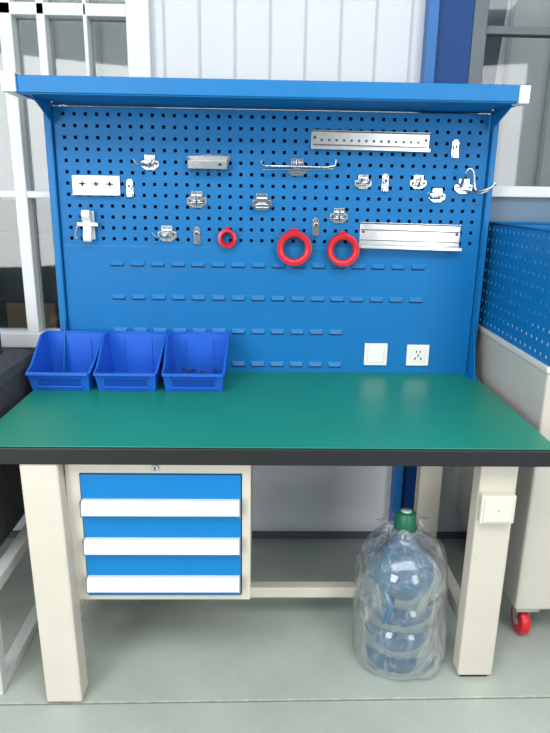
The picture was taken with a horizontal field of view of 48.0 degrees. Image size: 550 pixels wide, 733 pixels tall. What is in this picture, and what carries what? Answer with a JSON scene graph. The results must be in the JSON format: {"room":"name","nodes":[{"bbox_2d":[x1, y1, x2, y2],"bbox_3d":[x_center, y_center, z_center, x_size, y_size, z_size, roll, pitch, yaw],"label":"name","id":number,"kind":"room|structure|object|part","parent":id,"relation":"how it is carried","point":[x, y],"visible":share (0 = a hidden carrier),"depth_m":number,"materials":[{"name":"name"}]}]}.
{"room":"workshop","nodes":[
{"label":"workshop","id":0,"kind":"room"},
{"bbox_2d":[0,538,549,732],"bbox_3d":[0.026,1.479,0.313,7.000,0.100,5.240,1,16,-1],"label":"floor","id":1,"kind":"structure","parent":0,"point":[254,647],"depth_m":1.98,"materials":[{"name":"concrete"}]},
{"bbox_2d":[0,335,37,694],"bbox_3d":[-1.220,0.402,2.057,0.815,1.000,0.730,1,16,-1],"label":"table","id":2,"kind":"object","parent":1,"relation":"on","point":[15,385],"visible":0.38,"depth_m":2.02,"materials":[{"name":"grey metal"}]},
{"bbox_3d":[-0.830,0.806,1.820,0.040,0.360,0.040,1,16,-1],"label":"post","id":3,"kind":"part","parent":2,"relation":"part of","materials":[{"name":"white metal"}]},
{"bbox_3d":[-0.835,0.562,2.099,0.040,0.040,0.630,1,16,-1],"label":"rail","id":4,"kind":"part","parent":2,"relation":"part of","materials":[{"name":"white metal"}]},
{"bbox_3d":[-0.933,0.285,2.046,0.125,0.560,0.660,1,16,-1],"label":"arm","id":5,"kind":"part","parent":2,"relation":"part of","materials":[{"name":"metal"}]},
{"bbox_2d":[0,70,549,701],"bbox_3d":[-0.028,0.025,1.986,1.604,1.800,0.823,1,16,-1],"label":"workbench","id":6,"kind":"object","parent":1,"relation":"on","point":[127,494],"visible":0.91,"depth_m":2.13,"materials":[{"name":"blue metal"}]},
{"bbox_3d":[-0.784,-0.442,2.242,0.024,0.938,0.047,1,16,-1],"label":"post","id":7,"kind":"part","parent":6,"relation":"part of","materials":[{"name":"blue metal"}]},
{"bbox_3d":[-0.629,0.617,1.770,0.134,0.738,0.112,1,16,-1],"label":"leg","id":8,"kind":"part","parent":6,"relation":"part of","materials":[{"name":"white metal"}]},
{"bbox_3d":[-0.770,-0.431,2.204,0.003,0.938,0.127,1,16,-1],"label":"plate","id":9,"kind":"part","parent":6,"relation":"part of","materials":[{"name":"blue metal"}]},
{"bbox_2d":[25,330,106,390],"bbox_3d":[-0.730,-0.020,2.179,0.230,0.161,0.264,1,16,-1],"label":"storage bin","id":10,"kind":"object","parent":6,"relation":"on","point":[45,372],"visible":0.98,"depth_m":2.27,"materials":[{"name":"blue plastic"}]},
{"bbox_3d":[-0.728,0.038,2.075,0.156,0.004,0.007,1,16,-1],"label":"label frame","id":11,"kind":"part","parent":10,"relation":"part of","materials":[{"name":"blue plastic"}]},
{"bbox_3d":[-0.729,0.069,2.096,0.156,0.006,0.009,1,16,-1],"label":"label frame","id":12,"kind":"part","parent":10,"relation":"part of","materials":[{"name":"blue plastic"}]},
{"bbox_2d":[74,210,98,241],"bbox_3d":[-0.665,-0.497,2.182,0.078,0.110,0.061,1,16,-1],"label":"holder","id":13,"kind":"object","parent":6,"relation":"attached to","point":[88,224],"visible":1,"depth_m":2.18,"materials":[{"name":"white metal"}]},
{"bbox_2d":[72,175,119,195],"bbox_3d":[-0.628,-0.635,2.165,0.166,0.067,0.020,1,16,-1],"label":"mounting plate","id":14,"kind":"object","parent":6,"relation":"attached to","point":[81,184],"visible":1,"depth_m":2.17,"materials":[{"name":"metal"}]},
{"bbox_2d":[126,179,133,196],"bbox_3d":[-0.512,-0.628,2.172,0.024,0.060,0.016,1,16,-1],"label":"clip","id":15,"kind":"object","parent":6,"relation":"attached to","point":[129,183],"visible":1,"depth_m":2.17,"materials":[{"name":"metal"}]},
{"bbox_2d":[93,331,168,390],"bbox_3d":[-0.506,-0.018,2.184,0.230,0.161,0.264,1,16,-1],"label":"storage bin","id":16,"kind":"object","parent":6,"relation":"on","point":[127,360],"visible":1,"depth_m":2.29,"materials":[{"name":"blue plastic"}]},
{"bbox_3d":[-0.504,0.040,2.081,0.156,0.004,0.007,1,16,-1],"label":"label frame","id":17,"kind":"part","parent":16,"relation":"part of","materials":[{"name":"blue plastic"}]},
{"bbox_3d":[-0.505,0.071,2.101,0.156,0.006,0.009,1,16,-1],"label":"label frame","id":18,"kind":"part","parent":16,"relation":"part of","materials":[{"name":"blue plastic"}]},
{"bbox_2d":[132,155,158,169],"bbox_3d":[-0.449,-0.707,2.138,0.096,0.051,0.049,-6,17,-24],"label":"hook","id":19,"kind":"object","parent":6,"relation":"attached to","point":[149,162],"visible":1,"depth_m":2.15,"materials":[{"name":"metal"}]},
{"bbox_3d":[-0.436,-0.711,2.155,0.063,0.051,0.002,1,16,-1],"label":"plate","id":20,"kind":"part","parent":19,"relation":"part of","materials":[{"name":"metal"}]},
{"bbox_3d":[-0.325,0.275,1.720,0.514,0.042,0.012,1,16,-1],"label":"cabinet rail","id":21,"kind":"part","parent":6,"relation":"part of","materials":[{"name":"beige metal"}]},
{"bbox_3d":[-0.319,0.396,1.729,0.440,0.046,0.023,1,16,-1],"label":"drawer handle","id":22,"kind":"part","parent":6,"relation":"part of","materials":[{"name":"white metal"}]},
{"bbox_3d":[-0.319,0.356,1.737,0.446,0.117,0.014,1,16,-1],"label":"drawer","id":23,"kind":"part","parent":6,"relation":"part of","materials":[{"name":"blue metal"}]},
{"bbox_3d":[-0.321,0.513,1.762,0.440,0.046,0.023,1,16,-1],"label":"drawer handle","id":24,"kind":"part","parent":6,"relation":"part of","materials":[{"name":"white metal"}]},
{"bbox_3d":[-0.321,0.475,1.770,0.446,0.120,0.014,1,16,-1],"label":"drawer","id":25,"kind":"part","parent":6,"relation":"part of","materials":[{"name":"blue metal"}]},
{"bbox_3d":[-0.323,0.633,1.795,0.440,0.046,0.023,1,16,-1],"label":"drawer handle","id":26,"kind":"part","parent":6,"relation":"part of","materials":[{"name":"white metal"}]},
{"bbox_3d":[-0.323,0.605,1.807,0.446,0.140,0.014,1,16,-1],"label":"drawer","id":27,"kind":"part","parent":6,"relation":"part of","materials":[{"name":"blue metal"}]},
{"bbox_2d":[151,226,176,241],"bbox_3d":[-0.395,-0.470,2.196,0.083,0.055,0.064,1,16,-1],"label":"hook","id":28,"kind":"object","parent":6,"relation":"attached to","point":[166,234],"visible":1,"depth_m":2.22,"materials":[{"name":"metal"}]},
{"bbox_3d":[-0.331,0.680,1.833,0.514,0.014,0.012,1,16,-1],"label":"cabinet rail","id":29,"kind":"part","parent":6,"relation":"part of","materials":[{"name":"white metal"}]},
{"bbox_2d":[161,332,229,391],"bbox_3d":[-0.279,-0.016,2.190,0.230,0.161,0.264,1,16,-1],"label":"storage bin","id":30,"kind":"object","parent":6,"relation":"on","point":[200,351],"visible":1,"depth_m":2.29,"materials":[{"name":"blue plastic"}]},
{"bbox_3d":[-0.277,0.042,2.086,0.156,0.004,0.007,1,16,-1],"label":"label frame","id":31,"kind":"part","parent":30,"relation":"part of","materials":[{"name":"blue plastic"}]},
{"bbox_3d":[-0.277,0.073,2.107,0.156,0.006,0.009,1,16,-1],"label":"label frame","id":32,"kind":"part","parent":30,"relation":"part of","materials":[{"name":"blue plastic"}]},
{"bbox_2d":[182,368,215,373],"bbox_3d":[-0.281,0.040,2.225,0.160,0.023,0.190,1,16,-1],"label":"bolts","id":33,"kind":"object","parent":30,"relation":"in","point":[183,369],"visible":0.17,"depth_m":2.29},
{"bbox_2d":[193,227,199,243],"bbox_3d":[-0.281,-0.471,2.221,0.024,0.060,0.016,1,16,-1],"label":"clip","id":34,"kind":"object","parent":6,"relation":"attached to","point":[196,230],"visible":1,"depth_m":2.22,"materials":[{"name":"metal"}]},
{"bbox_2d":[187,191,206,207],"bbox_3d":[-0.277,-0.589,2.180,0.070,0.057,0.035,1,16,-1],"label":"hook","id":35,"kind":"object","parent":6,"relation":"attached to","point":[196,200],"visible":1,"depth_m":2.19,"materials":[{"name":"metal"}]},
{"bbox_2d":[186,154,229,170],"bbox_3d":[-0.233,-0.706,2.138,0.153,0.056,0.051,1,16,-1],"label":"holder","id":36,"kind":"object","parent":6,"relation":"attached to","point":[207,162],"visible":1,"depth_m":2.13,"materials":[{"name":"metal"}]},
{"bbox_2d":[218,227,236,247],"bbox_3d":[-0.171,-0.464,2.218,0.066,0.073,0.030,1,16,-1],"label":"holder","id":37,"kind":"object","parent":6,"relation":"attached to","point":[222,243],"visible":1,"depth_m":2.21,"materials":[{"name":"plastic"}]},
{"bbox_2d":[251,194,272,210],"bbox_3d":[-0.046,-0.579,2.181,0.079,0.057,0.048,1,16,-1],"label":"hook","id":38,"kind":"object","parent":6,"relation":"attached to","point":[261,203],"visible":1,"depth_m":2.19,"materials":[{"name":"metal"}]},
{"bbox_2d":[27,92,511,112],"bbox_3d":[-0.007,-0.860,2.018,1.540,0.004,0.285,1,16,-1],"label":"shelf","id":39,"kind":"object","parent":6,"relation":"on","point":[337,102],"depth_m":1.98,"materials":[{"name":"blue metal"}]},
{"bbox_3d":[-0.014,-0.204,2.313,1.512,0.464,0.003,1,16,-1],"label":"louvre panel","id":40,"kind":"part","parent":6,"relation":"part of","materials":[{"name":"blue metal"}]},
{"bbox_3d":[-0.007,-0.657,2.187,1.512,0.462,0.002,1,16,-1],"label":"pegboard panel","id":41,"kind":"part","parent":6,"relation":"part of","materials":[{"name":"blue metal"}]},
{"bbox_2d":[277,228,310,265],"bbox_3d":[0.069,-0.430,2.222,0.122,0.129,0.050,1,16,-1],"label":"holder","id":42,"kind":"object","parent":6,"relation":"attached to","point":[293,232],"visible":1,"depth_m":2.20,"materials":[{"name":"plastic"}]},
{"bbox_2d":[260,158,337,175],"bbox_3d":[0.080,-0.692,2.143,0.267,0.059,0.066,1,16,-1],"label":"hook","id":43,"kind":"object","parent":6,"relation":"attached to","point":[296,168],"visible":1,"depth_m":2.14,"materials":[{"name":"metal"}]},
{"bbox_3d":[0.078,-0.700,2.170,0.072,0.059,0.002,1,16,-1],"label":"plate","id":44,"kind":"part","parent":43,"relation":"part of","materials":[{"name":"metal"}]},
{"bbox_3d":[0.081,-0.684,2.143,0.245,0.013,0.007,1,16,-1],"label":"rod","id":45,"kind":"part","parent":43,"relation":"part of","materials":[{"name":"metal"}]},
{"bbox_3d":[0.081,-0.696,2.118,0.267,0.031,0.021,1,16,-1],"label":"rod","id":46,"kind":"part","parent":43,"relation":"part of","materials":[{"name":"metal"}]},
{"bbox_2d":[312,218,318,235],"bbox_3d":[0.147,-0.501,2.222,0.024,0.060,0.016,1,16,-1],"label":"clip","id":47,"kind":"object","parent":6,"relation":"attached to","point":[315,227],"visible":1,"depth_m":2.22,"materials":[{"name":"metal"}]},
{"bbox_2d":[330,208,347,222],"bbox_3d":[0.230,-0.538,2.205,0.065,0.053,0.035,1,16,-1],"label":"hook","id":48,"kind":"object","parent":6,"relation":"attached to","point":[339,216],"visible":1,"depth_m":2.21,"materials":[{"name":"metal"}]},
{"bbox_2d":[327,231,358,265],"bbox_3d":[0.244,-0.424,2.228,0.114,0.121,0.050,1,16,-1],"label":"holder","id":49,"kind":"object","parent":6,"relation":"attached to","point":[342,235],"visible":1,"depth_m":2.21,"materials":[{"name":"plastic"}]},
{"bbox_2d":[355,174,371,188],"bbox_3d":[0.313,-0.646,2.162,0.060,0.050,0.063,1,16,-1],"label":"hook","id":50,"kind":"object","parent":6,"relation":"attached to","point":[362,182],"visible":1,"depth_m":2.18,"materials":[{"name":"metal"}]},
{"bbox_2d":[311,130,430,152],"bbox_3d":[0.333,-0.781,2.141,0.412,0.064,0.028,1,16,-2],"label":"rail","id":51,"kind":"object","parent":6,"relation":"attached to","point":[320,139],"visible":1,"depth_m":2.15,"materials":[{"name":"metal"}]},
{"bbox_2d":[364,343,387,364],"bbox_3d":[0.384,-0.046,2.357,0.088,0.086,0.013,1,16,-1],"label":"light switch","id":52,"kind":"object","parent":6,"relation":"attached to","point":[374,353],"visible":1,"depth_m":2.35,"materials":[{"name":"white plastic"}]},
{"bbox_2d":[381,174,388,190],"bbox_3d":[0.392,-0.651,2.185,0.024,0.060,0.016,1,16,-1],"label":"clip","id":53,"kind":"object","parent":6,"relation":"attached to","point":[385,178],"visible":1,"depth_m":2.19,"materials":[{"name":"metal"}]},
{"bbox_2d":[359,222,461,250],"bbox_3d":[0.490,-0.468,2.224,0.365,0.090,0.043,1,16,-2],"label":"rail","id":54,"kind":"object","parent":6,"relation":"attached to","point":[373,235],"visible":0.98,"depth_m":2.24,"materials":[{"name":"metal"}]},
{"bbox_2d":[406,344,429,365],"bbox_3d":[0.545,-0.043,2.361,0.086,0.082,0.014,1,16,-1],"label":"power outlet","id":55,"kind":"object","parent":6,"relation":"attached to","point":[416,355],"visible":1,"depth_m":2.36,"materials":[{"name":"white plastic"}]},
{"bbox_2d":[410,175,426,188],"bbox_3d":[0.509,-0.651,2.180,0.058,0.048,0.035,1,16,-1],"label":"hook","id":56,"kind":"object","parent":6,"relation":"attached to","point":[418,182],"visible":1,"depth_m":2.19,"materials":[{"name":"metal"}]},
{"bbox_3d":[0.618,0.438,2.475,0.090,0.736,0.060,1,16,-1],"label":"leg","id":57,"kind":"part","parent":6,"relation":"part of","materials":[{"name":"beige metal"}]},
{"bbox_2d":[428,188,444,201],"bbox_3d":[0.569,-0.603,2.178,0.054,0.048,0.082,6,16,19],"label":"hook","id":58,"kind":"object","parent":6,"relation":"attached to","point":[437,195],"visible":1,"depth_m":2.20,"materials":[{"name":"metal"}]},
{"bbox_2d":[451,140,458,157],"bbox_3d":[0.632,-0.761,2.160,0.024,0.060,0.016,1,16,-1],"label":"clip","id":59,"kind":"object","parent":6,"relation":"attached to","point":[455,144],"visible":1,"depth_m":2.16,"materials":[{"name":"metal"}]},
{"bbox_2d":[455,167,495,194],"bbox_3d":[0.699,-0.645,2.153,0.142,0.089,0.084,7,17,22],"label":"hook","id":60,"kind":"object","parent":6,"relation":"attached to","point":[463,187],"visible":1,"depth_m":2.16,"materials":[{"name":"metal"}]},
{"bbox_3d":[0.671,-0.641,2.199,0.063,0.051,0.002,1,16,-1],"label":"plate","id":61,"kind":"part","parent":60,"relation":"part of","materials":[{"name":"metal"}]},
{"bbox_3d":[0.751,-0.417,2.241,0.003,0.938,0.127,1,16,-1],"label":"plate","id":62,"kind":"part","parent":6,"relation":"part of","materials":[{"name":"blue metal"}]},
{"bbox_3d":[0.632,0.608,1.869,0.108,0.736,0.060,1,16,-1],"label":"leg","id":63,"kind":"part","parent":6,"relation":"part of","materials":[{"name":"white metal"}]},
{"bbox_3d":[0.761,-0.428,2.279,0.020,0.938,0.047,1,16,-1],"label":"post","id":64,"kind":"part","parent":6,"relation":"part of","materials":[{"name":"blue metal"}]},
{"bbox_2d":[0,695,549,705],"bbox_3d":[-0.007,0.998,1.849,6.800,0.001,0.006,0,16,-2],"label":"floor joint line","id":65,"kind":"object","parent":1,"relation":"on","point":[532,695],"visible":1,"depth_m":1.85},
{"bbox_2d":[352,507,447,680],"bbox_3d":[0.408,0.697,1.986,0.310,0.518,0.300,1,16,-1],"label":"plastic bag","id":66,"kind":"object","parent":1,"relation":"on","point":[397,633],"visible":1,"depth_m":1.92,"materials":[{"name":"plastic"}]},
{"bbox_3d":[0.340,0.736,1.873,0.020,0.115,0.040,-10,19,-33],"label":"handle","id":67,"kind":"part","parent":66,"relation":"part of","materials":[{"name":"plastic"}]},
{"bbox_2d":[388,0,439,544],"bbox_3d":[0.539,-0.775,2.277,0.038,3.200,0.055,1,16,-1],"label":"flange","id":68,"kind":"object","parent":1,"relation":"on","point":[432,8],"visible":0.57,"depth_m":2.18,"materials":[{"name":"blue metal"}]},
{"bbox_2d":[398,0,474,540],"bbox_3d":[0.623,-0.778,2.294,0.130,3.200,0.025,1,16,-1],"label":"web","id":69,"kind":"object","parent":1,"relation":"on","point":[456,17],"visible":0.05,"depth_m":2.19},
{"bbox_2d":[457,221,549,633],"bbox_3d":[1.107,0.197,2.233,0.620,1.370,0.655,1,16,-1],"label":"tool cart","id":70,"kind":"object","parent":1,"relation":"on","point":[512,353],"visible":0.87,"depth_m":2.05,"materials":[{"name":"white metal"}]},
{"bbox_3d":[0.814,-0.273,2.096,0.002,0.390,0.645,1,16,-1],"label":"panel","id":71,"kind":"part","parent":70,"relation":"part of","materials":[{"name":"blue metal"}]},
{"bbox_3d":[1.108,-0.356,2.410,0.600,0.390,0.002,1,16,-1],"label":"panel","id":72,"kind":"part","parent":70,"relation":"part of","materials":[{"name":"blue metal"}]},
{"bbox_3d":[0.853,0.809,2.127,0.080,0.020,0.090,1,16,-1],"label":"caster plate","id":73,"kind":"part","parent":70,"relation":"part of","materials":[{"name":"metal"}]},
{"bbox_2d":[2,0,549,531],"bbox_3d":[-0.003,-0.802,2.344,7.000,3.200,0.100,1,16,-1],"label":"wall","id":74,"kind":"structure","parent":0,"point":[181,16],"depth_m":2.21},
{"bbox_2d":[0,190,49,197],"bbox_3d":[-1.034,-0.649,2.325,1.020,0.025,0.075,1,16,-1],"label":"bar","id":75,"kind":"object","parent":74,"relation":"attached to","point":[3,194],"visible":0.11,"depth_m":2.29,"materials":[{"name":"white metal"}]},
{"bbox_2d":[0,328,60,347],"bbox_3d":[-1.043,-0.115,2.466,1.020,0.060,0.090,1,16,-1],"label":"sill","id":76,"kind":"structure","parent":74,"relation":"on","point":[17,337],"depth_m":2.42,"materials":[{"name":"white plastic"}]},
{"bbox_2d":[0,0,45,331],"bbox_3d":[-0.937,-0.963,2.237,0.045,1.700,0.080,1,16,-1],"label":"mullion","id":77,"kind":"object","parent":76,"relation":"on","point":[10,39],"visible":1,"depth_m":2.28,"materials":[{"name":"white plastic"}]},
{"bbox_2d":[35,0,57,105],"bbox_3d":[-0.814,-0.962,2.240,0.030,1.700,0.080,1,16,-1],"label":"mullion","id":78,"kind":"object","parent":76,"relation":"on","point":[44,24],"visible":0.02,"depth_m":2.16,"materials":[{"name":"white plastic"}]},
{"bbox_2d":[82,0,96,106],"bbox_3d":[-0.662,-0.961,2.243,0.014,1.700,0.080,1,16,-1],"label":"mullion","id":79,"kind":"object","parent":76,"relation":"on","point":[87,23],"visible":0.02,"depth_m":2.17,"materials":[{"name":"white plastic"}]},
{"bbox_2d":[0,1,125,22],"bbox_3d":[-1.025,-1.243,2.156,1.020,0.040,0.080,1,16,-1],"label":"transom","id":80,"kind":"object","parent":74,"relation":"attached to","point":[96,12],"visible":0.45,"depth_m":2.13,"materials":[{"name":"white plastic"}]},
{"bbox_2d":[125,0,153,107],"bbox_3d":[-0.479,-0.967,2.240,0.080,1.840,0.090,1,16,-1],"label":"frame","id":81,"kind":"object","parent":74,"relation":"attached to","point":[138,12],"visible":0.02,"depth_m":2.15,"materials":[{"name":"white plastic"}]},
{"bbox_2d":[162,0,166,107],"bbox_3d":[-0.391,-1.205,2.168,0.008,2.340,0.004,1,16,-1],"label":"rib","id":82,"kind":"object","parent":74,"relation":"attached to","point":[163,17],"visible":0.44,"depth_m":2.18,"materials":[{"name":"white metal"}]},
{"bbox_2d":[198,0,201,108],"bbox_3d":[-0.266,-1.204,2.171,0.008,2.340,0.004,1,16,-1],"label":"rib","id":83,"kind":"object","parent":74,"relation":"attached to","point":[199,33],"visible":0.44,"depth_m":2.19,"materials":[{"name":"white metal"}]},
{"bbox_2d":[234,0,235,78],"bbox_3d":[-0.141,-1.203,2.174,0.008,2.340,0.004,1,16,-1],"label":"rib","id":84,"kind":"object","parent":74,"relation":"attached to","point":[234,0],"visible":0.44,"depth_m":2.19,"materials":[{"name":"white metal"}]},
{"bbox_2d":[7,530,464,538],"bbox_3d":[-0.026,0.740,2.716,7.000,0.030,0.012,1,16,-1],"label":"baseboard","id":85,"kind":"structure","parent":74,"relation":"attached to","point":[255,534],"depth_m":2.72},
{"bbox_2d":[268,0,271,109],"bbox_3d":[-0.017,-1.202,2.177,0.008,2.340,0.004,1,16,-1],"label":"rib","id":86,"kind":"object","parent":74,"relation":"attached to","point":[270,1],"visible":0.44,"depth_m":2.18,"materials":[{"name":"white metal"}]},
{"bbox_2d":[302,0,307,110],"bbox_3d":[0.108,-1.201,2.180,0.008,2.340,0.004,1,16,-1],"label":"rib","id":87,"kind":"object","parent":74,"relation":"attached to","point":[306,1],"visible":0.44,"depth_m":2.19,"materials":[{"name":"white metal"}]},
{"bbox_2d":[338,0,342,80],"bbox_3d":[0.233,-1.200,2.183,0.008,2.340,0.004,1,16,-1],"label":"rib","id":88,"kind":"object","parent":74,"relation":"attached to","point":[341,11],"visible":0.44,"depth_m":2.19,"materials":[{"name":"white metal"}]},
{"bbox_2d":[371,0,378,111],"bbox_3d":[0.358,-1.199,2.187,0.008,2.340,0.004,1,16,-1],"label":"rib","id":89,"kind":"object","parent":74,"relation":"attached to","point":[377,1],"visible":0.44,"depth_m":2.20,"materials":[{"name":"white metal"}]},
{"bbox_2d":[405,0,414,112],"bbox_3d":[0.483,-1.198,2.189,0.008,2.340,0.004,1,16,-1],"label":"rib","id":90,"kind":"object","parent":74,"relation":"attached to","point":[412,9],"visible":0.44,"depth_m":2.20,"materials":[{"name":"white metal"}]},
{"bbox_2d":[465,0,489,113],"bbox_3d":[0.719,-1.175,2.213,0.050,1.090,0.080,1,16,-1],"label":"frame","id":91,"kind":"object","parent":74,"relation":"attached to","point":[481,10],"visible":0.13,"depth_m":2.18,"materials":[{"name":"grey metal"}]},
{"bbox_2d":[492,186,549,197],"bbox_3d":[1.335,-0.663,2.370,1.200,0.040,0.080,1,16,-1],"label":"sill","id":92,"kind":"structure","parent":74,"relation":"on","point":[498,191],"depth_m":2.32,"materials":[{"name":"white plastic"}]},
{"bbox_3d":[0.000,-0.975,2.295,7.000,1.840,0.100,1,16,-1],"label":"wall","id":93,"kind":"structure","parent":0,"visible":0},
{"bbox_2d":[486,26,549,37],"bbox_3d":[1.343,-1.200,2.236,1.200,0.025,0.050,1,16,-1],"label":"transom","id":94,"kind":"object","parent":93,"relation":"attached to","point":[492,31],"depth_m":2.20,"materials":[{"name":"grey metal"}]},
{"label":"outside","id":95,"kind":"structure","parent":0,"visible":0},
{"bbox_2d":[479,0,507,113],"bbox_3d":[0.871,-1.206,2.540,0.150,1.300,0.060,1,16,-1],"label":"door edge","id":96,"kind":"object","parent":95,"point":[497,8],"visible":0.12,"depth_m":2.48,"materials":[{"name":"grey metal"}]},
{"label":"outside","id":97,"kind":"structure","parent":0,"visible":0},
{"bbox_3d":[-0.094,0.287,5.689,16.000,0.100,5.760,1,16,-1],"label":"ground","id":98,"kind":"structure","parent":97,"visible":0},
{"bbox_2d":[0,197,59,328],"bbox_3d":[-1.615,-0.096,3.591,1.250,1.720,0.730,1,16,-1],"label":"window","id":99,"kind":"structure","parent":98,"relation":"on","point":[12,298],"depth_m":3.14,"materials":[{"name":"clear glass"}]},
{"bbox_3d":[-1.257,-0.085,3.239,0.250,0.500,0.030,1,16,-1],"label":"panel","id":100,"kind":"part","parent":99,"relation":"part of","materials":[{"name":"black glass"}]},
{"bbox_2d":[0,0,549,190],"bbox_3d":[-0.069,-1.934,5.463,12.000,4.300,0.200,1,16,-1],"label":"window","id":101,"kind":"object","parent":98,"relation":"on","point":[529,57],"visible":0.02,"depth_m":5.24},
{"bbox_2d":[50,0,58,105],"bbox_3d":[-1.851,-1.919,5.309,0.030,4.300,0.030,1,16,-1],"label":"rib","id":102,"kind":"object","parent":101,"relation":"attached to","point":[50,0],"visible":0.02,"depth_m":5.11,"materials":[{"name":"white metal"}]},
{"bbox_2d":[94,0,103,106],"bbox_3d":[-1.471,-1.915,5.319,0.030,4.300,0.030,1,16,-1],"label":"rib","id":103,"kind":"object","parent":101,"relation":"attached to","point":[97,24],"visible":0.02,"depth_m":5.11,"materials":[{"name":"white metal"}]},
{"bbox_2d":[493,0,515,185],"bbox_3d":[1.948,-1.885,5.402,0.030,4.300,0.030,1,16,-1],"label":"rib","id":104,"kind":"object","parent":101,"relation":"attached to","point":[513,2],"visible":0.33,"depth_m":5.22,"materials":[{"name":"grey metal"}]},
{"bbox_2d":[534,62,549,186],"bbox_3d":[2.328,-1.882,5.411,0.030,4.300,0.030,1,16,-1],"label":"rib","id":105,"kind":"object","parent":101,"relation":"attached to","point":[547,95],"visible":0.44,"depth_m":5.36,"materials":[{"name":"grey metal"}]}
]}

